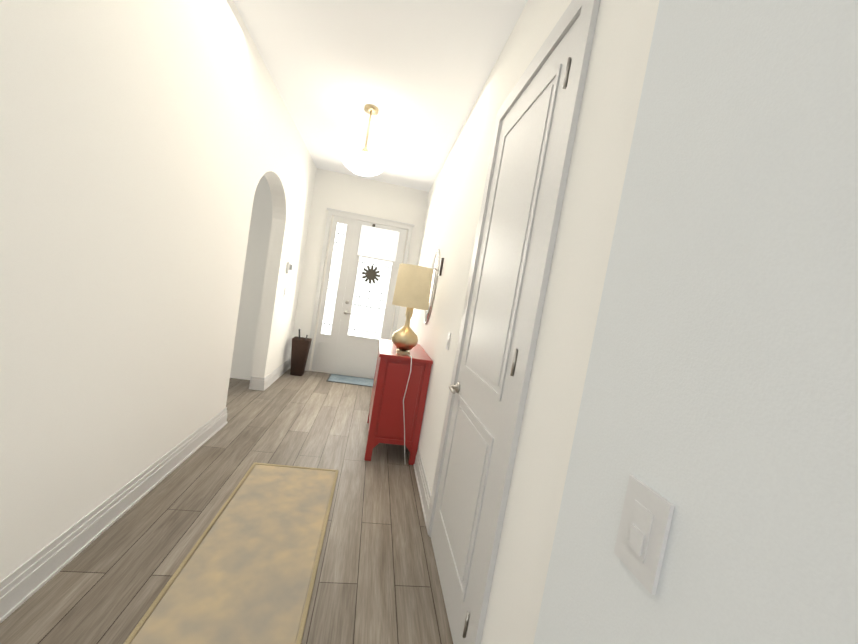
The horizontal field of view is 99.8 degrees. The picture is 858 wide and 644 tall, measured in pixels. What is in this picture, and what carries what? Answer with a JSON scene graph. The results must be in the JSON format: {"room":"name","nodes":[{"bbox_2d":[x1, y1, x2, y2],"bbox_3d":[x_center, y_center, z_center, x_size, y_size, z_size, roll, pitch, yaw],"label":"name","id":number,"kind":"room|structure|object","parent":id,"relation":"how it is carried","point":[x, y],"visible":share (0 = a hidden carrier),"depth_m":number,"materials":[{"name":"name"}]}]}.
{"room":"entrance hallway","nodes":[
{"label":"entrance hallway","id":0,"kind":"room"},
{"bbox_2d":[0,368,452,643],"bbox_3d":[2.273,1.773,0.767,26.000,0.050,21.000,12,4,36],"label":"floor","id":1,"kind":"structure","parent":0,"point":[377,580],"depth_m":1.94,"materials":[{"name":"brown wood"}]},
{"bbox_2d":[124,462,338,643],"bbox_3d":[-0.855,1.154,1.799,0.610,0.019,1.787,9,4,-9],"label":"rug","id":2,"kind":"object","parent":1,"relation":"on","point":[245,572],"visible":1,"depth_m":1.69,"materials":[{"name":"fabric"}]},
{"bbox_2d":[290,329,311,375],"bbox_3d":[-1.865,0.436,5.232,0.240,0.661,0.240,9,4,-9],"label":"umbrella stand","id":3,"kind":"object","parent":1,"relation":"on","point":[300,348],"visible":1,"depth_m":5.14,"materials":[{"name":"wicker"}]},
{"bbox_2d":[326,374,373,386],"bbox_3d":[-1.086,0.885,5.433,0.840,0.014,0.465,9,4,-9],"label":"door mat","id":4,"kind":"object","parent":1,"relation":"on","point":[352,380],"visible":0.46,"depth_m":5.38,"materials":[{"name":"blue fabric"}]},
{"bbox_2d":[364,338,432,464],"bbox_3d":[-0.319,0.689,3.415,0.439,0.899,0.930,9,4,-9],"label":"sideboard","id":5,"kind":"object","parent":1,"relation":"on","point":[385,420],"visible":0.96,"depth_m":2.97,"materials":[{"name":"paint"}]},
{"bbox_2d":[392,264,433,463],"bbox_3d":[-0.202,0.343,3.066,0.395,1.626,0.308,12,4,36],"label":"table lamp","id":6,"kind":"object","parent":5,"relation":"on","point":[412,291],"visible":1,"depth_m":2.94,"materials":[{"name":"beige fabric"}]},
{"bbox_2d":[0,0,659,643],"bbox_3d":[-1.298,-0.532,3.053,3.150,3.030,5.230,9,4,-9],"label":"wall","id":7,"kind":"structure","parent":0,"point":[170,192],"depth_m":1.59,"materials":[{"name":"paint"}]},
{"bbox_2d":[0,358,430,622],"bbox_3d":[2.362,1.817,-1.275,15.556,0.150,9.541,12,4,36],"label":"baseboard","id":8,"kind":"structure","parent":7,"relation":"attached to","point":[26,580],"depth_m":1.80,"materials":[{"name":"paint"}]},
{"bbox_2d":[286,262,292,273],"bbox_3d":[-1.780,-0.686,4.608,0.030,0.140,0.180,9,4,-9],"label":"switch plate","id":9,"kind":"object","parent":7,"relation":"attached to","point":[289,265],"depth_m":4.54,"materials":[{"name":"paint"}]},
{"bbox_2d":[305,208,413,378],"bbox_3d":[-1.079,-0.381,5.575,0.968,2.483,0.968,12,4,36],"label":"door frame","id":10,"kind":"structure","parent":7,"relation":"attached to","point":[364,260],"depth_m":5.56,"materials":[{"name":"paint"}]},
{"bbox_2d":[424,249,439,324],"bbox_3d":[0.030,-0.356,3.677,0.018,0.775,0.500,9,4,-9],"label":"oval mirror","id":11,"kind":"object","parent":7,"relation":"attached to","point":[435,264],"visible":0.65,"depth_m":3.55,"materials":[{"name":"clear glass"}]},
{"bbox_2d":[434,258,443,275],"bbox_3d":[0.091,-0.502,3.268,0.068,0.160,0.068,12,4,36],"label":"wall hook","id":12,"kind":"object","parent":7,"relation":"attached to","point":[441,267],"visible":1,"depth_m":3.25,"materials":[{"name":"brown metal"}]},
{"bbox_2d":[446,332,450,349],"bbox_3d":[0.134,0.132,2.518,0.010,0.120,0.075,9,4,-9],"label":"switch plate","id":13,"kind":"object","parent":7,"relation":"attached to","point":[449,334],"depth_m":2.50,"materials":[{"name":"paint"}]},
{"bbox_2d":[426,0,599,643],"bbox_3d":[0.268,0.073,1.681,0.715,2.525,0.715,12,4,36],"label":"door frame","id":14,"kind":"structure","parent":7,"relation":"attached to","point":[537,117],"depth_m":1.47,"materials":[{"name":"paint"}]},
{"bbox_2d":[233,0,527,191],"bbox_3d":[2.782,-1.284,0.572,26.000,0.100,21.000,12,4,36],"label":"ceiling","id":15,"kind":"structure","parent":0,"point":[416,73],"depth_m":2.71,"materials":[{"name":"paint"}]},
{"bbox_2d":[340,104,386,176],"bbox_3d":[-0.574,-1.663,3.325,0.440,0.599,0.440,12,4,36],"label":"pendant light","id":16,"kind":"object","parent":15,"relation":"hanging from","point":[364,162],"visible":1,"depth_m":3.24,"materials":[{"name":"white glass"}]},
{"bbox_2d":[533,0,857,643],"bbox_3d":[1.055,-0.001,0.877,3.004,3.030,3.907,12,4,36],"label":"wall","id":17,"kind":"structure","parent":0,"point":[718,409],"depth_m":0.42,"materials":[{"name":"paint"}]},
{"bbox_2d":[614,475,674,594],"bbox_3d":[0.291,0.287,0.496,0.010,0.120,0.075,9,4,-9],"label":"switch plate","id":18,"kind":"object","parent":17,"relation":"attached to","point":[643,531],"depth_m":0.49,"materials":[{"name":"paint"}]}
]}

